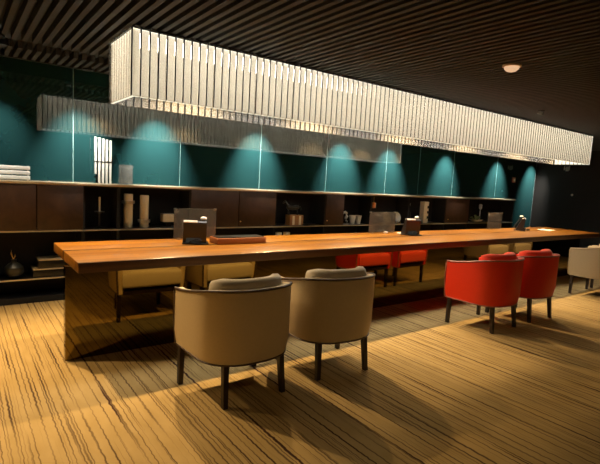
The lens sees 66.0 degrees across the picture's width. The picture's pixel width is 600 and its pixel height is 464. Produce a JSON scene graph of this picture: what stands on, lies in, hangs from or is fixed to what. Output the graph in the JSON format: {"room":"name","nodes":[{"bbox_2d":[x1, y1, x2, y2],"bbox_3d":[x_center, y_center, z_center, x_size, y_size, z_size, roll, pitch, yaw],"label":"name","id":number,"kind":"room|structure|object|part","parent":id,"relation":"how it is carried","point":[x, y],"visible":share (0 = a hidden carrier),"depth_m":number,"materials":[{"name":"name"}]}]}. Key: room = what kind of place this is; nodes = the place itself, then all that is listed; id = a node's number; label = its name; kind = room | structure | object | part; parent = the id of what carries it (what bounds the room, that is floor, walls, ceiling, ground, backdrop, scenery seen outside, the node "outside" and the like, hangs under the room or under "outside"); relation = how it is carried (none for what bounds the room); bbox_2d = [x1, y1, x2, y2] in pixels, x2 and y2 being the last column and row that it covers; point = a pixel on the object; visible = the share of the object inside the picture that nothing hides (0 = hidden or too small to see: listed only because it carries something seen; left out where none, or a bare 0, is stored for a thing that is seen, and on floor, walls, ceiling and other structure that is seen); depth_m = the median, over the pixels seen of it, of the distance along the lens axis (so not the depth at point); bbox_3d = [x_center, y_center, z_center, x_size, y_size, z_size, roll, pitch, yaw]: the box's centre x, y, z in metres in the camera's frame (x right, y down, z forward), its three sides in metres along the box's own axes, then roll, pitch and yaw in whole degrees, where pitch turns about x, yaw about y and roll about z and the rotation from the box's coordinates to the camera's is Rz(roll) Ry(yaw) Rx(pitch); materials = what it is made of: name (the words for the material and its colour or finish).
{"room":"hotel lounge","nodes":[
{"label":"hotel lounge","id":0,"kind":"room"},
{"bbox_2d":[0,56,537,227],"bbox_3d":[0.323,-0.774,6.940,12.780,2.740,0.030,-2,8,-37],"label":"wall","id":1,"kind":"structure","parent":0,"point":[51,116],"depth_m":5.77,"materials":[{"name":"teal paint"}]},
{"bbox_3d":[-2.882,-0.689,4.547,1.174,2.730,0.012,-2,8,-37],"label":"glass panel","id":2,"kind":"part","parent":1,"relation":"part of","materials":[{"name":"glass"}]},
{"bbox_3d":[-1.935,-0.715,5.251,1.174,2.730,0.012,-2,8,-37],"label":"glass panel","id":3,"kind":"part","parent":1,"relation":"part of","materials":[{"name":"glass"}]},
{"bbox_3d":[-1.008,-0.741,5.939,1.124,2.730,0.012,-2,8,-37],"label":"glass panel","id":4,"kind":"part","parent":1,"relation":"part of","materials":[{"name":"glass"}]},
{"bbox_3d":[-0.085,-0.766,6.625,1.164,2.730,0.012,-2,8,-37],"label":"glass panel","id":5,"kind":"part","parent":1,"relation":"part of","materials":[{"name":"glass"}]},
{"bbox_3d":[0.902,-0.794,7.358,1.284,2.730,0.012,-2,8,-37],"label":"glass panel","id":6,"kind":"part","parent":1,"relation":"part of","materials":[{"name":"glass"}]},
{"bbox_3d":[1.761,-0.818,7.996,0.844,2.730,0.012,-2,8,-37],"label":"glass panel","id":7,"kind":"part","parent":1,"relation":"part of","materials":[{"name":"glass"}]},
{"bbox_3d":[2.503,-0.838,8.548,0.994,2.730,0.012,-2,8,-37],"label":"glass panel","id":8,"kind":"part","parent":1,"relation":"part of","materials":[{"name":"glass"}]},
{"bbox_3d":[3.506,-0.866,9.293,1.494,2.730,0.012,-2,8,-37],"label":"glass panel","id":9,"kind":"part","parent":1,"relation":"part of","materials":[{"name":"glass"}]},
{"bbox_3d":[4.758,-0.901,10.223,1.614,2.730,0.012,-2,8,-37],"label":"glass panel","id":10,"kind":"part","parent":1,"relation":"part of","materials":[{"name":"glass"}]},
{"bbox_2d":[0,275,599,463],"bbox_3d":[2.458,1.094,4.152,13.200,0.100,7.800,-2,8,-37],"label":"floor","id":11,"kind":"structure","parent":0,"point":[432,390],"depth_m":2.93,"materials":[{"name":"carpet"}]},
{"bbox_2d":[0,183,82,305],"bbox_3d":[-2.967,0.114,4.390,1.618,1.175,0.324,-2,8,-37],"label":"upper cabinet","id":12,"kind":"object","parent":11,"relation":"on","point":[33,217],"visible":0.86,"depth_m":4.61,"materials":[{"name":"black wood"}]},
{"bbox_2d":[4,250,23,277],"bbox_3d":[-2.786,0.311,4.497,0.170,0.275,0.169,-2,8,-37],"label":"round vase","id":13,"kind":"object","parent":12,"relation":"on","point":[14,269],"visible":1,"depth_m":4.45,"materials":[{"name":"black ceramic"}]},
{"bbox_3d":[-2.796,-0.232,4.297,0.592,0.444,0.018,-2,8,-37],"label":"door","id":14,"kind":"part","parent":12,"relation":"part of","materials":[{"name":"brown wood"}]},
{"bbox_2d":[0,273,59,282],"bbox_3d":[-2.992,0.455,4.436,1.588,0.018,0.278,-2,8,-37],"label":"shelf","id":15,"kind":"object","parent":12,"relation":"attached to","point":[25,276],"depth_m":4.54,"materials":[{"name":"black paint"}]},
{"bbox_2d":[13,227,80,232],"bbox_3d":[-2.965,-0.015,4.383,1.588,0.018,0.278,-2,8,-37],"label":"shelf","id":16,"kind":"object","parent":12,"relation":"attached to","point":[50,229],"depth_m":4.56,"materials":[{"name":"black paint"}]},
{"bbox_2d":[31,265,63,277],"bbox_3d":[-2.527,0.393,4.739,0.390,0.086,0.202,-2,8,-37],"label":"book","id":17,"kind":"object","parent":12,"relation":"on","point":[35,272],"visible":0.52,"depth_m":4.62,"materials":[{"name":"black paint"}]},
{"bbox_3d":[-2.525,0.356,4.735,0.390,0.012,0.202,-2,8,-37],"label":"lid","id":18,"kind":"part","parent":17,"relation":"part of","materials":[{"name":"beige paper"}]},
{"bbox_2d":[36,255,67,268],"bbox_3d":[-2.508,0.303,4.739,0.335,0.089,0.202,-2,8,-37],"label":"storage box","id":19,"kind":"object","parent":17,"relation":"on","point":[57,261],"visible":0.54,"depth_m":4.64,"materials":[{"name":"black paint"}]},
{"bbox_3d":[-2.506,0.265,4.735,0.335,0.012,0.202,-2,8,-37],"label":"lid","id":20,"kind":"part","parent":19,"relation":"part of","materials":[{"name":"beige metal"}]},
{"bbox_3d":[-2.386,-0.243,4.601,0.412,0.444,0.018,-2,8,-37],"label":"door","id":21,"kind":"part","parent":12,"relation":"part of","materials":[{"name":"brown wood"}]},
{"bbox_2d":[83,186,118,241],"bbox_3d":[-2.183,0.091,4.985,0.348,1.175,0.304,-2,8,-37],"label":"upper cabinet","id":22,"kind":"object","parent":11,"relation":"on","point":[109,219],"visible":0.33,"depth_m":5.05,"materials":[{"name":"black wood"}]},
{"bbox_2d":[94,197,104,228],"bbox_3d":[-2.131,-0.206,4.906,0.100,0.335,0.100,-2,8,-37],"label":"candle stand","id":23,"kind":"object","parent":22,"relation":"on","point":[99,211],"visible":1,"depth_m":4.89,"materials":[{"name":"black metal"}]},
{"bbox_2d":[98,197,100,210],"bbox_3d":[-2.126,-0.296,4.896,0.022,0.152,0.021,-2,8,-37],"label":"candle","id":24,"kind":"object","parent":23,"relation":"on","point":[99,201],"depth_m":4.89,"materials":[{"name":"beige wax"}]},
{"bbox_2d":[85,226,116,230],"bbox_3d":[-2.175,-0.036,4.970,0.318,0.018,0.278,-2,8,-37],"label":"shelf","id":25,"kind":"object","parent":22,"relation":"attached to","point":[87,228],"depth_m":4.93,"materials":[{"name":"black paint"}]},
{"bbox_2d":[118,187,190,239],"bbox_3d":[-1.717,0.078,5.331,0.808,1.175,0.304,-2,8,-37],"label":"upper cabinet","id":26,"kind":"object","parent":11,"relation":"on","point":[161,200],"visible":0.23,"depth_m":5.42,"materials":[{"name":"black wood"}]},
{"bbox_2d":[122,194,134,227],"bbox_3d":[-1.891,-0.232,5.081,0.136,0.375,0.136,-2,8,-37],"label":"vessel","id":27,"kind":"object","parent":26,"relation":"on","point":[128,202],"visible":1,"depth_m":5.04,"materials":[{"name":"beige ceramic"}]},
{"bbox_2d":[138,195,149,227],"bbox_3d":[-1.750,-0.231,5.186,0.136,0.365,0.136,-2,8,-37],"label":"vessel","id":28,"kind":"object","parent":26,"relation":"on","point":[144,219],"visible":1,"depth_m":5.15,"materials":[{"name":"beige ceramic"}]},
{"bbox_2d":[120,225,173,230],"bbox_3d":[-1.709,-0.050,5.316,0.778,0.018,0.278,-2,8,-37],"label":"shelf","id":29,"kind":"object","parent":26,"relation":"attached to","point":[135,227],"depth_m":5.20,"materials":[{"name":"black paint"}]},
{"bbox_2d":[158,214,173,227],"bbox_3d":[-1.535,-0.133,5.363,0.190,0.155,0.120,-2,8,-37],"label":"box","id":30,"kind":"object","parent":26,"relation":"on","point":[167,219],"visible":0.78,"depth_m":5.32,"materials":[{"name":"beige ceramic"}]},
{"bbox_2d":[173,274,292,409],"bbox_3d":[-0.396,0.634,2.970,0.647,0.757,0.587,-2,8,-39],"label":"armchair","id":31,"kind":"object","parent":11,"relation":"on","point":[234,322],"visible":1,"depth_m":2.71,"materials":[{"name":"beige leather"}]},
{"bbox_3d":[-0.774,0.858,2.997,0.036,0.264,0.037,-2,8,-39],"label":"leg","id":32,"kind":"part","parent":31,"relation":"part of","materials":[{"name":"brown wood"}]},
{"bbox_3d":[-0.443,0.908,2.723,0.043,0.264,0.063,-2,8,-39],"label":"leg","id":33,"kind":"part","parent":31,"relation":"part of","materials":[{"name":"brown wood"}]},
{"bbox_2d":[209,274,281,289],"bbox_3d":[-0.301,0.426,2.843,0.501,0.305,0.200,-2,8,-39],"label":"cushion","id":34,"kind":"object","parent":31,"relation":"on","point":[274,280],"depth_m":2.73,"materials":[{"name":"beige fabric"}]},
{"bbox_3d":[-0.125,0.897,2.977,0.043,0.264,0.063,-2,8,-39],"label":"leg","id":35,"kind":"part","parent":31,"relation":"part of","materials":[{"name":"brown wood"}]},
{"bbox_2d":[190,189,275,235],"bbox_3d":[-0.905,0.057,5.922,1.198,1.175,0.324,-2,8,-37],"label":"upper cabinet","id":36,"kind":"object","parent":11,"relation":"on","point":[237,212],"visible":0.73,"depth_m":5.84,"materials":[{"name":"black wood"}]},
{"bbox_3d":[-1.030,-0.281,5.609,0.632,0.444,0.018,-2,8,-37],"label":"door","id":37,"kind":"part","parent":36,"relation":"part of","materials":[{"name":"brown wood"}]},
{"bbox_2d":[218,226,273,228],"bbox_3d":[-0.903,-0.072,5.915,1.168,0.018,0.278,-2,8,-37],"label":"shelf","id":38,"kind":"object","parent":36,"relation":"attached to","point":[219,227],"depth_m":5.88,"materials":[{"name":"black paint"}]},
{"bbox_3d":[-0.548,-0.295,5.966,0.552,0.444,0.018,-2,8,-37],"label":"door","id":39,"kind":"part","parent":36,"relation":"part of","materials":[{"name":"brown wood"}]},
{"bbox_2d":[274,192,325,234],"bbox_3d":[-0.084,0.033,6.544,0.858,1.175,0.304,-2,8,-37],"label":"upper cabinet","id":40,"kind":"object","parent":11,"relation":"on","point":[312,206],"visible":0.33,"depth_m":6.69,"materials":[{"name":"black wood"}]},
{"bbox_2d":[0,179,515,200],"bbox_3d":[-0.128,-0.560,6.413,11.380,0.022,0.318,-2,8,-37],"label":"ledge","id":41,"kind":"object","parent":40,"relation":"on","point":[1,180],"visible":0.97,"depth_m":5.56,"materials":[{"name":"beige wood"}]},
{"bbox_2d":[0,165,29,180],"bbox_3d":[-2.820,-0.579,4.485,0.340,0.145,0.052,-2,8,-37],"label":"books","id":42,"kind":"object","parent":41,"relation":"on","point":[27,168],"visible":1,"depth_m":4.49,"materials":[{"name":"white paper"}]},
{"bbox_2d":[94,137,111,183],"bbox_3d":[-2.121,-0.768,4.971,0.180,0.490,0.031,-2,8,-37],"label":"books","id":43,"kind":"object","parent":41,"relation":"on","point":[99,161],"visible":0.98,"depth_m":4.96,"materials":[{"name":"white paper"}]},
{"bbox_2d":[118,164,132,184],"bbox_3d":[-1.936,-0.637,5.129,0.150,0.215,0.060,-2,8,-37],"label":"acrylic sign holder","id":44,"kind":"object","parent":41,"relation":"on","point":[125,171],"visible":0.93,"depth_m":5.13,"materials":[{"name":"plastic"}]},
{"bbox_2d":[285,214,302,225],"bbox_3d":[-0.080,-0.168,6.441,0.230,0.145,0.124,-2,8,-37],"label":"display box","id":45,"kind":"object","parent":40,"relation":"on","point":[291,219],"visible":1,"depth_m":6.39,"materials":[{"name":"brown wood"}]},
{"bbox_2d":[283,200,300,214],"bbox_3d":[-0.112,-0.339,6.394,0.320,0.200,0.068,-2,8,-37],"label":"horse figurine","id":46,"kind":"object","parent":45,"relation":"on","point":[289,207],"visible":1,"depth_m":6.37,"materials":[{"name":"black ceramic"}]},
{"bbox_2d":[276,223,322,227],"bbox_3d":[-0.076,-0.095,6.529,0.828,0.018,0.278,-2,8,-37],"label":"shelf","id":47,"kind":"object","parent":40,"relation":"attached to","point":[278,225],"depth_m":6.54,"materials":[{"name":"black paint"}]},
{"bbox_2d":[275,266,375,380],"bbox_3d":[0.206,0.616,3.429,0.647,0.757,0.587,-1,8,-32],"label":"armchair","id":48,"kind":"object","parent":11,"relation":"on","point":[327,306],"visible":0.91,"depth_m":3.16,"materials":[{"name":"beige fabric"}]},
{"bbox_3d":[0.125,0.887,3.188,0.043,0.264,0.063,-1,8,-32],"label":"leg","id":49,"kind":"part","parent":48,"relation":"part of","materials":[{"name":"brown wood"}]},
{"bbox_2d":[305,266,366,278],"bbox_3d":[0.287,0.408,3.293,0.501,0.305,0.200,-1,8,-32],"label":"cushion","id":50,"kind":"object","parent":48,"relation":"on","point":[358,272],"depth_m":3.18,"materials":[{"name":"beige fabric"}]},
{"bbox_3d":[0.472,0.882,3.402,0.043,0.264,0.063,-1,8,-32],"label":"leg","id":51,"kind":"part","parent":48,"relation":"part of","materials":[{"name":"brown wood"}]},
{"bbox_2d":[54,227,599,360],"bbox_3d":[1.517,0.422,5.811,8.162,0.746,0.933,-2,8,-37],"label":"desk","id":52,"kind":"object","parent":11,"relation":"on","point":[119,295],"visible":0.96,"depth_m":3.89,"materials":[{"name":"orange wood"}]},
{"bbox_2d":[173,208,216,239],"bbox_3d":[-0.995,-0.081,4.390,0.429,0.289,0.060,-2,8,-37],"label":"screen","id":53,"kind":"object","parent":52,"relation":"on","point":[180,215],"visible":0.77,"depth_m":4.36,"materials":[{"name":"plastic"}]},
{"bbox_2d":[182,217,208,244],"bbox_3d":[-0.927,-0.019,4.099,0.227,0.239,0.190,2,7,-15],"label":"desk organizer","id":54,"kind":"object","parent":52,"relation":"on","point":[194,231],"visible":1,"depth_m":4.03,"materials":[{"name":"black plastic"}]},
{"bbox_2d":[184,220,196,222],"bbox_3d":[-0.956,-0.094,4.032,0.117,0.022,0.054,2,7,-15],"label":"paper","id":55,"kind":"object","parent":54,"relation":"attached to","point":[185,221],"depth_m":4.01,"materials":[{"name":"white paper"}]},
{"bbox_3d":[-0.933,0.094,4.112,0.227,0.012,0.173,2,7,-15],"label":"foot plate","id":56,"kind":"part","parent":54,"relation":"part of","materials":[{"name":"black plastic"}]},
{"bbox_2d":[210,234,265,244],"bbox_3d":[-0.574,0.068,4.294,0.500,0.063,0.170,-1,8,-36],"label":"desk tray","id":57,"kind":"object","parent":52,"relation":"on","point":[254,238],"visible":1,"depth_m":4.22,"materials":[{"name":"red wood"}]},
{"bbox_2d":[368,212,395,232],"bbox_3d":[1.052,-0.124,5.881,0.474,0.269,0.060,-2,8,-37],"label":"screen","id":58,"kind":"object","parent":52,"relation":"on","point":[378,221],"visible":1,"depth_m":5.87,"materials":[{"name":"plastic"}]},
{"bbox_2d":[401,216,421,235],"bbox_3d":[1.404,-0.084,5.831,0.227,0.239,0.190,1,7,-19],"label":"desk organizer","id":59,"kind":"object","parent":52,"relation":"on","point":[411,227],"visible":1,"depth_m":5.77,"materials":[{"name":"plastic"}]},
{"bbox_2d":[486,212,502,228],"bbox_3d":[3.135,-0.182,7.428,0.414,0.269,0.060,-2,8,-37],"label":"screen","id":60,"kind":"object","parent":52,"relation":"on","point":[494,221],"visible":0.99,"depth_m":7.42,"materials":[{"name":"plastic"}]},
{"bbox_2d":[514,215,525,230],"bbox_3d":[3.556,-0.146,7.453,0.190,0.239,0.227,6,7,25],"label":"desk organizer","id":61,"kind":"object","parent":52,"relation":"on","point":[520,227],"visible":1,"depth_m":7.37,"materials":[{"name":"black plastic"}]},
{"bbox_2d":[324,194,371,233],"bbox_3d":[0.640,0.014,7.070,0.928,1.175,0.324,-2,8,-37],"label":"upper cabinet","id":62,"kind":"object","parent":11,"relation":"on","point":[336,204],"visible":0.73,"depth_m":7.21,"materials":[{"name":"black wood"}]},
{"bbox_3d":[0.507,-0.324,6.750,0.342,0.444,0.018,-2,8,-37],"label":"door","id":63,"kind":"part","parent":62,"relation":"part of","materials":[{"name":"brown wood"}]},
{"bbox_2d":[325,223,368,226],"bbox_3d":[0.642,-0.115,7.062,0.898,0.018,0.278,-2,8,-37],"label":"shelf","id":64,"kind":"object","parent":62,"relation":"attached to","point":[326,224],"depth_m":7.01,"materials":[{"name":"black paint"}]},
{"bbox_2d":[349,215,355,223],"bbox_3d":[0.806,-0.188,7.103,0.104,0.135,0.104,-2,8,-37],"label":"cup","id":65,"kind":"object","parent":62,"relation":"on","point":[352,217],"visible":1,"depth_m":7.07,"materials":[{"name":"white ceramic"}]},
{"bbox_2d":[355,215,361,223],"bbox_3d":[0.904,-0.191,7.176,0.104,0.135,0.104,-2,8,-37],"label":"cup","id":66,"kind":"object","parent":62,"relation":"on","point":[358,217],"visible":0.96,"depth_m":7.14,"materials":[{"name":"white ceramic"}]},
{"bbox_2d":[371,196,409,231],"bbox_3d":[1.365,-0.008,7.620,0.888,1.175,0.304,-2,8,-37],"label":"upper cabinet","id":67,"kind":"object","parent":11,"relation":"on","point":[400,205],"visible":0.13,"depth_m":7.79,"materials":[{"name":"black wood"}]},
{"bbox_2d":[395,212,400,223],"bbox_3d":[1.626,-0.239,7.720,0.176,0.189,0.100,-2,8,-37],"label":"round plate","id":68,"kind":"object","parent":67,"relation":"on","point":[398,217],"visible":0.69,"depth_m":7.74,"materials":[{"name":"white ceramic"}]},
{"bbox_2d":[408,197,445,230],"bbox_3d":[2.119,-0.029,8.181,0.988,1.175,0.304,-2,8,-37],"label":"upper cabinet","id":69,"kind":"object","parent":11,"relation":"on","point":[436,216],"visible":0.28,"depth_m":8.39,"materials":[{"name":"black wood"}]},
{"bbox_2d":[419,201,428,222],"bbox_3d":[2.177,-0.345,8.101,0.126,0.375,0.104,-2,8,-37],"label":"vase","id":70,"kind":"object","parent":69,"relation":"on","point":[424,206],"visible":0.93,"depth_m":8.06,"materials":[{"name":"beige ceramic"}]},
{"bbox_2d":[444,198,469,229],"bbox_3d":[2.807,-0.046,8.679,0.708,1.175,0.324,-2,8,-37],"label":"upper cabinet","id":71,"kind":"object","parent":11,"relation":"on","point":[456,210],"visible":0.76,"depth_m":8.56,"materials":[{"name":"black wood"}]},
{"bbox_2d":[444,252,524,333],"bbox_3d":[1.898,0.569,4.686,0.647,0.757,0.587,-2,8,-38],"label":"armchair","id":72,"kind":"object","parent":11,"relation":"on","point":[493,281],"visible":1,"depth_m":4.43,"materials":[{"name":"red leather"}]},
{"bbox_3d":[1.519,0.792,4.719,0.036,0.264,0.037,-2,8,-38],"label":"leg","id":73,"kind":"part","parent":72,"relation":"part of","materials":[{"name":"brown wood"}]},
{"bbox_3d":[1.970,0.778,5.067,0.036,0.264,0.037,-2,8,-38],"label":"leg","id":74,"kind":"part","parent":72,"relation":"part of","materials":[{"name":"brown wood"}]},
{"bbox_3d":[1.845,0.842,4.439,0.043,0.264,0.063,-2,8,-38],"label":"leg","id":75,"kind":"part","parent":72,"relation":"part of","materials":[{"name":"brown wood"}]},
{"bbox_2d":[480,252,516,259],"bbox_3d":[1.990,0.361,4.557,0.501,0.305,0.200,-2,8,-38],"label":"cushion","id":76,"kind":"object","parent":72,"relation":"on","point":[508,255],"depth_m":4.43,"materials":[{"name":"red fabric"}]},
{"bbox_3d":[2.167,0.832,4.688,0.043,0.264,0.063,-2,8,-38],"label":"leg","id":77,"kind":"part","parent":72,"relation":"part of","materials":[{"name":"brown wood"}]},
{"bbox_2d":[467,199,513,228],"bbox_3d":[3.736,-0.074,9.382,1.618,1.175,0.304,-2,8,-37],"label":"upper cabinet","id":78,"kind":"object","parent":11,"relation":"on","point":[492,206],"visible":0.31,"depth_m":9.62,"materials":[{"name":"black wood"}]},
{"bbox_2d":[469,215,481,221],"bbox_3d":[3.447,-0.265,9.026,0.380,0.150,0.208,-2,8,-37],"label":"bowl","id":79,"kind":"object","parent":78,"relation":"on","point":[477,218],"visible":1,"depth_m":8.97,"materials":[{"name":"black ceramic"}]},
{"bbox_2d":[468,221,506,223],"bbox_3d":[3.744,-0.201,9.367,1.588,0.018,0.278,-2,8,-37],"label":"shelf","id":80,"kind":"object","parent":78,"relation":"attached to","point":[469,222],"depth_m":9.16,"materials":[{"name":"black paint"}]},
{"bbox_2d":[485,249,559,322],"bbox_3d":[2.490,0.552,5.126,0.647,0.757,0.587,-1,8,-35],"label":"armchair","id":81,"kind":"object","parent":11,"relation":"on","point":[540,268],"visible":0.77,"depth_m":4.84,"materials":[{"name":"red fabric"}]},
{"bbox_3d":[2.424,0.825,4.882,0.043,0.264,0.063,-1,8,-35],"label":"leg","id":82,"kind":"part","parent":81,"relation":"part of","materials":[{"name":"brown wood"}]},
{"bbox_2d":[519,249,552,255],"bbox_3d":[2.577,0.345,4.994,0.501,0.305,0.200,-1,8,-35],"label":"cushion","id":83,"kind":"object","parent":81,"relation":"on","point":[544,252],"depth_m":4.88,"materials":[{"name":"red fabric"}]},
{"bbox_3d":[2.759,0.817,5.113,0.043,0.264,0.063,-1,8,-35],"label":"leg","id":84,"kind":"part","parent":81,"relation":"part of","materials":[{"name":"brown wood"}]},
{"bbox_2d":[567,244,599,292],"bbox_3d":[4.164,0.501,6.413,0.647,0.757,0.587,-2,8,-38],"label":"armchair","id":85,"kind":"object","parent":11,"relation":"on","point":[582,262],"visible":1,"depth_m":6.29,"materials":[{"name":"beige fabric"}]},
{"bbox_3d":[3.785,0.724,6.446,0.036,0.264,0.037,-2,8,-38],"label":"leg","id":86,"kind":"part","parent":85,"relation":"part of","materials":[{"name":"brown wood"}]},
{"bbox_3d":[4.237,0.710,6.794,0.036,0.264,0.037,-2,8,-38],"label":"leg","id":87,"kind":"part","parent":85,"relation":"part of","materials":[{"name":"brown wood"}]},
{"bbox_2d":[590,245,596,287],"bbox_3d":[4.759,0.483,6.867,0.647,0.757,0.587,-1,8,-36],"label":"armchair","id":88,"kind":"object","parent":11,"relation":"on","point":[592,280],"visible":0.09,"depth_m":6.91,"materials":[{"name":"beige fabric"}]},
{"bbox_2d":[0,0,599,150],"bbox_3d":[2.595,-1.493,3.871,12.800,0.505,7.430,-2,8,-37],"label":"ceiling","id":89,"kind":"structure","parent":0,"point":[456,51],"depth_m":3.10,"materials":[{"name":"black wood"}]},
{"bbox_2d":[0,48,4,56],"bbox_3d":[-2.619,-1.564,4.009,0.094,0.054,0.094,-2,8,-37],"label":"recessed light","id":90,"kind":"object","parent":89,"relation":"in","point":[2,54],"visible":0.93,"depth_m":4.00,"materials":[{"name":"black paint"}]},
{"bbox_2d":[0,38,9,46],"bbox_3d":[-2.363,-1.511,3.667,0.094,0.054,0.094,-2,8,-37],"label":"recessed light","id":91,"kind":"object","parent":89,"relation":"in","point":[4,42],"visible":0.94,"depth_m":3.65,"materials":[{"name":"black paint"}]},
{"bbox_2d":[82,65,92,71],"bbox_3d":[-2.041,-1.581,4.438,0.094,0.054,0.094,-2,8,-37],"label":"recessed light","id":92,"kind":"object","parent":89,"relation":"in","point":[88,69],"visible":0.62,"depth_m":4.41,"materials":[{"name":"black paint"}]},
{"bbox_2d":[109,25,592,164],"bbox_3d":[1.580,-1.238,5.347,7.092,0.454,0.556,-2,8,-37],"label":"chandelier","id":93,"kind":"object","parent":89,"relation":"hanging from","point":[140,61],"visible":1,"depth_m":3.94,"materials":[{"name":"white glass"}]},
{"bbox_3d":[1.591,-1.436,5.324,6.960,0.010,0.344,-2,8,-37],"label":"light panel","id":94,"kind":"part","parent":93,"relation":"part of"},
{"bbox_2d":[502,63,521,71],"bbox_3d":[1.591,-1.228,3.471,0.136,0.050,0.136,-2,8,-37],"label":"dome light","id":95,"kind":"object","parent":89,"relation":"attached to","point":[509,67],"visible":1,"depth_m":3.43,"materials":[{"name":"white glass"}]},
{"bbox_2d":[530,151,599,247],"bbox_3d":[7.726,-0.491,7.861,0.150,2.800,7.430,-2,8,-37],"label":"wall","id":96,"kind":"structure","parent":0,"point":[554,206],"depth_m":10.15,"materials":[{"name":"black paint"}]}
]}

